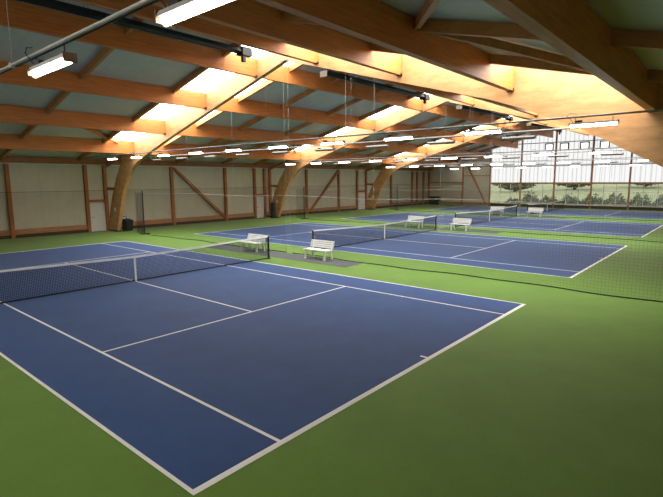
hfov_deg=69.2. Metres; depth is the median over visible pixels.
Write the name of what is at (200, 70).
beam
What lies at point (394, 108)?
window
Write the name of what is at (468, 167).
trim
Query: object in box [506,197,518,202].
shrub
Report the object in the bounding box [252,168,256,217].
trim
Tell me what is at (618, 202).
shrub
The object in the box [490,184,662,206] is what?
lawn
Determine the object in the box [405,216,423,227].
bench
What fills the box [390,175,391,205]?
trim
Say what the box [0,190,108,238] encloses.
net
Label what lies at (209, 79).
window
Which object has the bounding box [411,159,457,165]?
beam
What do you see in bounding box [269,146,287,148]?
diffuser
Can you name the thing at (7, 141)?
beam
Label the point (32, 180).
wall
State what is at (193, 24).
beam
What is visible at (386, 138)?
diffuser
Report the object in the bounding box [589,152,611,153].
diffuser
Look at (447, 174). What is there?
wall
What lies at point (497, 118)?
trim
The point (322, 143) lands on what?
diffuser
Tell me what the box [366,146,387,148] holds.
diffuser
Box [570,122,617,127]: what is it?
diffuser
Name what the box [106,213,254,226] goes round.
trim
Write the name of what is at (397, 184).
net
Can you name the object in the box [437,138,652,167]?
rail
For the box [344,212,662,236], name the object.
court
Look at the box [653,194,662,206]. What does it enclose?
shrub
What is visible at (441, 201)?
trim
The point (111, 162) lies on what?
trim
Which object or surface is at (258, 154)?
beam
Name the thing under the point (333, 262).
floor mat
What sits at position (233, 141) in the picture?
trim
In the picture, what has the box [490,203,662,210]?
baseboard
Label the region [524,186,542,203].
window
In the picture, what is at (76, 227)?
trim
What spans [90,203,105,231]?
door
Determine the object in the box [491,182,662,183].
trim
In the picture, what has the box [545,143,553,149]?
window
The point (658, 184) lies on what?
window
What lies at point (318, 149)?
lamp
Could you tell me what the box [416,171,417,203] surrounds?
trim
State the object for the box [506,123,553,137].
beam
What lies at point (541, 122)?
roof purlin
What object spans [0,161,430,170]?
trim
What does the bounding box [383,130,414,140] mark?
lamp
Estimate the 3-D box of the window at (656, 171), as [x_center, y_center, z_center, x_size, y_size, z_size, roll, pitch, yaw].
[35.332,-9.817,52.680,4.100,5.087,0.040,6,11,40]
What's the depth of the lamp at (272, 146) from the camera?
20.60 m
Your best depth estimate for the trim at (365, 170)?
58.85 m
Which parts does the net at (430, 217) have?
cord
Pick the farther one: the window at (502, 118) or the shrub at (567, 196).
the shrub at (567, 196)
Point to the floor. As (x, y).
(561, 395)
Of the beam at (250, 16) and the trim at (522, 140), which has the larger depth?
the trim at (522, 140)
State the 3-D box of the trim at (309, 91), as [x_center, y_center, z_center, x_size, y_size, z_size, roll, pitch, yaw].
[-5.650,-8.398,32.528,18.800,5.064,0.150,6,11,40]
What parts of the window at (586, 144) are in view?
pane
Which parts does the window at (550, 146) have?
pane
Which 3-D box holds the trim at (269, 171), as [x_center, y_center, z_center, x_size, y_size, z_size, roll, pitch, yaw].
[-6.025,-5.441,47.119,0.230,4.720,0.220,6,11,40]
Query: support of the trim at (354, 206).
attached to the wall at (32, 180)
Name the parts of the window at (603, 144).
pane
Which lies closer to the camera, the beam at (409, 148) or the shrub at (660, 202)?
the beam at (409, 148)
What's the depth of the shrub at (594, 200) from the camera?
59.05 m
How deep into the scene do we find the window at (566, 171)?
57.78 m
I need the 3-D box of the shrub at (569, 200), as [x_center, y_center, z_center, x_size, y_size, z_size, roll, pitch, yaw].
[30.879,-5.756,61.352,2.570,1.732,1.731,6,11,40]
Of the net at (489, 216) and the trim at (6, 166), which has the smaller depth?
the trim at (6, 166)
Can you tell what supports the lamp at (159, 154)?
hanging from the window at (209, 79)
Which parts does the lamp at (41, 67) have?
lamp cord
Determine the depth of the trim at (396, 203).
65.34 m
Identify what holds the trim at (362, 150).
attached to the ceiling
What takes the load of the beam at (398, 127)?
attached to the arch at (389, 120)
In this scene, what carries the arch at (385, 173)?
on the floor
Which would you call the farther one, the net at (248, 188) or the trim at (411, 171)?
the trim at (411, 171)
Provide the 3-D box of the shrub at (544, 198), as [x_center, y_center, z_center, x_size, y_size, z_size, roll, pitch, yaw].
[29.774,-6.515,65.892,2.630,1.904,1.738,6,11,40]
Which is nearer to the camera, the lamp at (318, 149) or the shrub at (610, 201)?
the lamp at (318, 149)
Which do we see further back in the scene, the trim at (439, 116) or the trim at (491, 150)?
the trim at (491, 150)
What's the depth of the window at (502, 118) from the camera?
47.51 m
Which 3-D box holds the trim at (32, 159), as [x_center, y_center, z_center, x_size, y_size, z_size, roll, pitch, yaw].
[-6.233,-7.930,45.801,0.160,0.260,64.700,6,11,40]
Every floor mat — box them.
[207,245,361,266]
[381,225,500,233]
[468,213,567,217]
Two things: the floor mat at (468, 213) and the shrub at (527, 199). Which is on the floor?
the floor mat at (468, 213)
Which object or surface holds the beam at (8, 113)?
attached to the arch at (550, 94)
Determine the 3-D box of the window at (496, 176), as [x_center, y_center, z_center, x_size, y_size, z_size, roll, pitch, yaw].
[22.998,-11.355,63.110,4.050,5.355,0.040,6,11,40]
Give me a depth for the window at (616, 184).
55.73 m
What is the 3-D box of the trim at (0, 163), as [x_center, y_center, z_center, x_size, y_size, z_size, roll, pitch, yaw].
[-6.661,-7.726,46.200,0.050,0.070,64.700,6,11,40]
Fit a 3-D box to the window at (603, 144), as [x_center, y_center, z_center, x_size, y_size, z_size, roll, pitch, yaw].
[31.575,-12.006,55.483,1.040,0.920,0.100,6,11,40]
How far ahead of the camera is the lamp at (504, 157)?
32.87 m
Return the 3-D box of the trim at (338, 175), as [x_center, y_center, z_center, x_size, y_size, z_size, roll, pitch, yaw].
[0.830,-6.613,55.052,0.230,4.720,0.220,6,11,40]
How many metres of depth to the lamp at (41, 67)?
5.91 m
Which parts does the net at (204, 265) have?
cord, net post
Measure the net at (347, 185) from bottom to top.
2.930 m
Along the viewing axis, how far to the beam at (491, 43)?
11.47 m
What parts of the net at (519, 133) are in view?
net panel, net panel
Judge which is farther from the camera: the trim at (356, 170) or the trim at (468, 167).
the trim at (468, 167)
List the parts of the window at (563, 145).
pane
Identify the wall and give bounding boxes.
[0,162,427,230]
[429,151,489,205]
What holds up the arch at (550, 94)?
on the floor
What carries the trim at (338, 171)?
attached to the wall at (32, 180)
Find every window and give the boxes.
[85,45,662,157]
[264,93,626,163]
[367,118,643,165]
[491,141,521,181]
[522,131,555,181]
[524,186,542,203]
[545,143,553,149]
[555,130,593,181]
[560,142,568,150]
[580,141,589,149]
[593,136,630,181]
[599,140,609,147]
[601,184,618,205]
[631,154,662,181]
[640,184,658,206]
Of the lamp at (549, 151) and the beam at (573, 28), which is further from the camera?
the lamp at (549, 151)
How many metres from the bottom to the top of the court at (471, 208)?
0.007 m
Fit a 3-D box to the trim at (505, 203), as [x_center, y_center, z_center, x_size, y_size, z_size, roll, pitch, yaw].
[33.164,-4.862,55.252,30.950,0.060,0.170,6,11,40]
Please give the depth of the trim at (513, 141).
62.59 m
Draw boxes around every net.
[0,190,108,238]
[0,235,270,303]
[121,187,270,227]
[134,67,662,301]
[274,185,366,213]
[294,119,662,242]
[312,215,437,248]
[369,184,428,207]
[390,133,662,220]
[455,205,516,226]
[527,200,563,213]
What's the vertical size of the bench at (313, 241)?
0.840 m
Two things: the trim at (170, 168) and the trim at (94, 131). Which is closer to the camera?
the trim at (94, 131)
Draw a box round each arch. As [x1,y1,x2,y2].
[109,52,662,231]
[269,95,568,217]
[365,116,597,209]
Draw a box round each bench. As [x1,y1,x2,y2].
[241,233,266,252]
[303,239,334,260]
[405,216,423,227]
[450,218,471,230]
[488,206,503,214]
[527,208,543,216]
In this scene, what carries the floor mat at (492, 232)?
on the floor
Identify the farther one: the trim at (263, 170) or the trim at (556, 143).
the trim at (556, 143)
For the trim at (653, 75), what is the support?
attached to the ceiling
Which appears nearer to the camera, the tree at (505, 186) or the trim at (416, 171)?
the trim at (416, 171)
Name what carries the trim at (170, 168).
attached to the wall at (32, 180)
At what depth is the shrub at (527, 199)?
64.11 m
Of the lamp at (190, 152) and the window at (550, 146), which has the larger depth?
the window at (550, 146)
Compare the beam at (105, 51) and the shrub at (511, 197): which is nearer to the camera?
the beam at (105, 51)
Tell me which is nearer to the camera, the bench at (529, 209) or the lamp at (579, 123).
the lamp at (579, 123)
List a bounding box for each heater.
[17,0,251,61]
[320,69,429,103]
[456,105,512,121]
[526,122,561,134]
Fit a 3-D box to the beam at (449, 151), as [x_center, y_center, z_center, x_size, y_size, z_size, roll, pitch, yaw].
[15.655,-11.746,58.932,0.200,0.816,15.620,6,11,40]
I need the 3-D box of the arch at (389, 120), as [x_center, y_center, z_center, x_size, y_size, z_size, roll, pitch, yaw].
[8.857,-6.278,34.043,39.590,9.865,0.320,6,11,40]
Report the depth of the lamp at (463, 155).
34.75 m
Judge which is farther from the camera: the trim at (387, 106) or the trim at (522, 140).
the trim at (522, 140)
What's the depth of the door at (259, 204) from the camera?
46.36 m
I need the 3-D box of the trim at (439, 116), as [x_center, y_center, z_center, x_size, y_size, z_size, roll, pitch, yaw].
[4.811,-10.187,44.635,18.800,5.064,0.150,6,11,40]
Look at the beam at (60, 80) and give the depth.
21.96 m
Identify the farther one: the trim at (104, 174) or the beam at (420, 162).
the beam at (420, 162)
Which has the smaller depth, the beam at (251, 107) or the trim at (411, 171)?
the beam at (251, 107)
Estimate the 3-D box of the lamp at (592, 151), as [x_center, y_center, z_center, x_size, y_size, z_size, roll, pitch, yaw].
[14.888,-5.466,26.625,1.260,0.388,0.156,6,11,40]
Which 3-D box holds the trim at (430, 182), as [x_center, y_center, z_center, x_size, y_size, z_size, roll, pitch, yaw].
[16.368,-9.485,68.929,5.100,0.140,0.140,6,11,40]
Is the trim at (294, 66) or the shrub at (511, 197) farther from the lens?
the shrub at (511, 197)
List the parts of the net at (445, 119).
hanger cord, net panel, net panel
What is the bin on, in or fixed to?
on the floor
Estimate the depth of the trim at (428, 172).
70.52 m
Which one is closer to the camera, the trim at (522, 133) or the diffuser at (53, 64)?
the diffuser at (53, 64)
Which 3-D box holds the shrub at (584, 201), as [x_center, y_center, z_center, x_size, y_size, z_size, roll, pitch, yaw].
[33.860,-6.173,62.634,2.568,2.092,1.674,6,11,40]
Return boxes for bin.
[122,216,133,230]
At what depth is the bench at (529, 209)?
45.85 m
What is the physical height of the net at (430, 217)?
1.100 m
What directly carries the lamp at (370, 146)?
hanging from the window at (209, 79)
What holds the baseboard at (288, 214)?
attached to the wall at (32, 180)
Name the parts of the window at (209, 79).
lamp rail, lamp rail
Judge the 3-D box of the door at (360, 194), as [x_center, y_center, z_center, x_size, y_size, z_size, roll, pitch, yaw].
[3.645,-5.768,58.497,0.198,2.000,1.450,6,11,40]
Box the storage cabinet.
[429,196,439,204]
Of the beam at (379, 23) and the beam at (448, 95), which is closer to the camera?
the beam at (379, 23)
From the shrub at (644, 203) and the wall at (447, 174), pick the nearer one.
the shrub at (644, 203)
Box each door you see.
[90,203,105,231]
[257,197,263,217]
[358,193,364,209]
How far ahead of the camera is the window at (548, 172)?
60.49 m
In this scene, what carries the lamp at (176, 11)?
hanging from the rail at (114, 17)
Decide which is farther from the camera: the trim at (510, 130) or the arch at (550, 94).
the trim at (510, 130)
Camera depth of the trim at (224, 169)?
42.96 m
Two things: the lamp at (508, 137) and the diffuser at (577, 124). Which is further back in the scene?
the lamp at (508, 137)
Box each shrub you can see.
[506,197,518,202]
[521,191,538,202]
[522,196,540,202]
[539,195,557,202]
[544,198,560,202]
[561,193,577,203]
[566,197,583,203]
[581,193,599,203]
[588,198,607,204]
[604,192,625,204]
[613,197,634,205]
[630,192,651,205]
[637,200,659,205]
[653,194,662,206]
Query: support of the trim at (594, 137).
on the floor
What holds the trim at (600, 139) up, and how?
attached to the trim at (631, 159)
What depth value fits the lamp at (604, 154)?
28.89 m
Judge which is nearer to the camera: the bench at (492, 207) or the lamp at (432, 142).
the lamp at (432, 142)
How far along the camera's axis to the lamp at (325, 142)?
18.66 m
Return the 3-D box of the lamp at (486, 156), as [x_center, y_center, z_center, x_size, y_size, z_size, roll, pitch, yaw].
[10.259,-5.993,30.547,1.260,0.388,0.156,6,11,40]
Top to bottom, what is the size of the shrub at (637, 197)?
2.380 m
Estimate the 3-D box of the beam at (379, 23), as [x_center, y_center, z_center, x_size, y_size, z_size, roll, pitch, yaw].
[0.260,-4.555,9.119,0.224,0.836,17.180,6,11,40]
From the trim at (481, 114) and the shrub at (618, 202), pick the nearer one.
the trim at (481, 114)
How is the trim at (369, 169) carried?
attached to the arch at (385, 173)
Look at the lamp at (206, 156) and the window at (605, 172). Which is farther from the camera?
the window at (605, 172)
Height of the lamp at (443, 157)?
0.388 m
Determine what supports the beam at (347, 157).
attached to the wall at (32, 180)
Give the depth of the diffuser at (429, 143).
19.00 m
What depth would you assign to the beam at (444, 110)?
40.46 m
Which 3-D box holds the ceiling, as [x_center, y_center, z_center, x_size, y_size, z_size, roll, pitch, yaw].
[8.673,-8.429,33.047,40.700,5.612,65.000,6,11,40]
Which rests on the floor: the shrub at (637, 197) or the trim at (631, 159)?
the trim at (631, 159)
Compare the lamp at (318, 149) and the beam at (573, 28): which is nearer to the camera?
the beam at (573, 28)
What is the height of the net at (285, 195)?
9.786 m
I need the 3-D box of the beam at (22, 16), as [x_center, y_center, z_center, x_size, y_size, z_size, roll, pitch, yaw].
[-9.256,-7.784,16.864,0.224,0.836,17.180,6,11,40]
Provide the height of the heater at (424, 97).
0.957 m
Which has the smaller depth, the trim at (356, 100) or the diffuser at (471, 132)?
the diffuser at (471, 132)
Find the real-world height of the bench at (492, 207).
0.840 m
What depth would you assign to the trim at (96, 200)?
34.58 m
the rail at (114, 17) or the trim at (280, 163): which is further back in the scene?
the trim at (280, 163)
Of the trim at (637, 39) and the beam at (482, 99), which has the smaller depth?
the trim at (637, 39)
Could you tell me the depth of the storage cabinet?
69.35 m
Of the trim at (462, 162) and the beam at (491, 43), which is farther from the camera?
the trim at (462, 162)
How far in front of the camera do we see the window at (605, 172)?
55.32 m
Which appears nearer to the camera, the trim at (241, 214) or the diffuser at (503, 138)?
the diffuser at (503, 138)
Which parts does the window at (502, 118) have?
lamp rail, lamp rail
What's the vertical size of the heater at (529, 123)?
0.957 m
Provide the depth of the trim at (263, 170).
46.46 m
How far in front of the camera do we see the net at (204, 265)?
16.88 m
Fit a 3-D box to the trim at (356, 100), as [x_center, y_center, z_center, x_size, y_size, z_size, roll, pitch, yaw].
[-2.726,-8.898,35.912,18.800,5.064,0.150,6,11,40]
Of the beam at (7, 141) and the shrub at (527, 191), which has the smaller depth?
the beam at (7, 141)
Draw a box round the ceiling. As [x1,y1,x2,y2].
[0,0,662,168]
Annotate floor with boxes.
[0,204,662,496]
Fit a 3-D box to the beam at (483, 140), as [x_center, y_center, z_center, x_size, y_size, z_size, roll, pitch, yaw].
[18.893,-12.454,56.029,0.200,0.816,15.620,6,11,40]
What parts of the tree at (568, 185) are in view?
crown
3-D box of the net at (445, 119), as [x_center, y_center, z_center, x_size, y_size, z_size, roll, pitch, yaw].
[8.646,-6.318,34.619,37.300,9.786,0.500,6,11,40]
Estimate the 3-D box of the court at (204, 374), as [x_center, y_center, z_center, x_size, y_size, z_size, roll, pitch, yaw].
[-7.049,1.183,17.313,23.830,0.007,11.030,6,11,40]
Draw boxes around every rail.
[0,0,159,74]
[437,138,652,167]
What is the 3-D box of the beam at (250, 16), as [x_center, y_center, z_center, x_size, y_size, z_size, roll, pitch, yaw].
[-2.993,-6.003,11.716,0.224,0.836,17.180,6,11,40]
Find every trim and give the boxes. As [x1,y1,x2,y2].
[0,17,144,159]
[0,157,432,169]
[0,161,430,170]
[0,163,428,171]
[0,225,87,235]
[3,164,15,238]
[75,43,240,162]
[82,165,91,231]
[83,128,118,143]
[89,199,104,201]
[102,166,109,230]
[106,153,123,166]
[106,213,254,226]
[145,63,303,158]
[169,167,175,224]
[173,167,225,217]
[176,72,349,163]
[200,140,246,146]
[221,83,393,164]
[223,168,227,220]
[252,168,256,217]
[253,91,422,166]
[262,169,266,217]
[264,205,356,214]
[268,169,271,211]
[269,160,289,169]
[283,11,662,50]
[305,169,307,213]
[310,170,339,210]
[313,106,470,166]
[336,110,493,168]
[337,149,368,154]
[337,170,339,210]
[356,170,357,209]
[357,114,509,167]
[365,170,366,204]
[366,164,384,170]
[370,42,662,82]
[378,200,427,205]
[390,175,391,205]
[404,126,526,166]
[411,171,412,204]
[413,125,548,169]
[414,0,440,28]
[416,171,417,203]
[422,172,424,203]
[423,130,552,170]
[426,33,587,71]
[427,172,429,203]
[430,182,461,182]
[441,201,484,203]
[461,162,463,204]
[467,166,486,204]
[488,150,491,205]
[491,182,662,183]
[492,163,654,167]
[505,203,662,207]
[518,139,603,144]
[519,140,523,206]
[552,132,557,207]
[589,136,595,208]
[626,153,632,209]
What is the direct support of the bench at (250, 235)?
on the floor mat at (333, 262)
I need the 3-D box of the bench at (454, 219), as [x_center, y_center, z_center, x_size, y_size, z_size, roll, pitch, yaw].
[9.063,-1.688,33.792,1.400,0.840,0.670,6,11,40]
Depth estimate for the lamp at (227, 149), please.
22.52 m
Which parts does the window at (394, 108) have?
lamp rail, lamp rail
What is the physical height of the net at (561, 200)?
1.100 m
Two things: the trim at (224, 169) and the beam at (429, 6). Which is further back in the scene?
the trim at (224, 169)
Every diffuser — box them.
[31,58,71,77]
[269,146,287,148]
[321,142,343,144]
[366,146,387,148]
[385,137,412,140]
[428,142,453,144]
[465,130,500,134]
[502,137,534,140]
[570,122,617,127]
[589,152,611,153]
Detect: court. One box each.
[0,241,525,495]
[197,223,626,277]
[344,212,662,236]
[433,206,662,219]
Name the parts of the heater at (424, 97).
plate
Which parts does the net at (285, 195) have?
net panel, hanger cord, hanger cord, hanger cord, net panel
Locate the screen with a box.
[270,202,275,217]
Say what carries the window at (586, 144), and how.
attached to the window at (566, 171)
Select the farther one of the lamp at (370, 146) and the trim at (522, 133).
the trim at (522, 133)
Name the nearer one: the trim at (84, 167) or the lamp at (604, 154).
the lamp at (604, 154)
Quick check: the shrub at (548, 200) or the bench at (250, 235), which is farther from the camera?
the shrub at (548, 200)
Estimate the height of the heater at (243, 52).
0.957 m
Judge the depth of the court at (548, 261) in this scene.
25.35 m
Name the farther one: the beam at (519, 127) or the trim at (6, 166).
the beam at (519, 127)
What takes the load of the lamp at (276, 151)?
hanging from the window at (209, 79)
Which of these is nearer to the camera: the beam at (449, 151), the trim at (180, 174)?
the trim at (180, 174)
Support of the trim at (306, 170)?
attached to the wall at (32, 180)
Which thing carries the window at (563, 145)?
attached to the window at (566, 171)
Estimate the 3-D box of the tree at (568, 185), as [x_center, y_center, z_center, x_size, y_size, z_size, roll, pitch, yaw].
[53.420,-16.478,105.234,10.345,7.836,7.314,6,11,40]
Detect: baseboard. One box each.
[0,203,424,238]
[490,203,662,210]
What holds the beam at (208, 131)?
attached to the arch at (550, 94)
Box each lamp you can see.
[25,43,76,77]
[155,0,232,26]
[157,151,170,155]
[188,149,203,153]
[203,153,217,157]
[224,145,242,151]
[235,151,250,155]
[266,140,288,148]
[272,149,289,153]
[314,144,335,151]
[319,135,344,144]
[364,140,389,148]
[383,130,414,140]
[425,135,455,144]
[441,155,457,158]
[461,155,476,159]
[464,123,502,134]
[484,153,502,157]
[501,130,536,140]
[501,153,519,158]
[533,149,553,155]
[547,151,568,156]
[567,113,619,127]
[588,147,612,153]
[601,149,623,155]
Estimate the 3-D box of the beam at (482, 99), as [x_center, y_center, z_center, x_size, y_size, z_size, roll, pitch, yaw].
[7.806,-7.850,24.214,0.224,0.836,15.540,6,11,40]
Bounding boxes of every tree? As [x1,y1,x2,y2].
[492,184,537,191]
[556,184,589,189]
[635,184,656,187]
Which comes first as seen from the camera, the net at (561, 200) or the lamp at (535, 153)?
the lamp at (535, 153)
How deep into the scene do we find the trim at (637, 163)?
57.44 m
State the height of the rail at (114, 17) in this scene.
3.962 m
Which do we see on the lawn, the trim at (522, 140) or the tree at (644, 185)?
the tree at (644, 185)
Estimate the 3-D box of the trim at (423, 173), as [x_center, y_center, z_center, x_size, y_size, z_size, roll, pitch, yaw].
[13.273,-8.741,69.452,0.230,4.720,0.220,6,11,40]
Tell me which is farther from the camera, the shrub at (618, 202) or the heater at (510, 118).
the shrub at (618, 202)

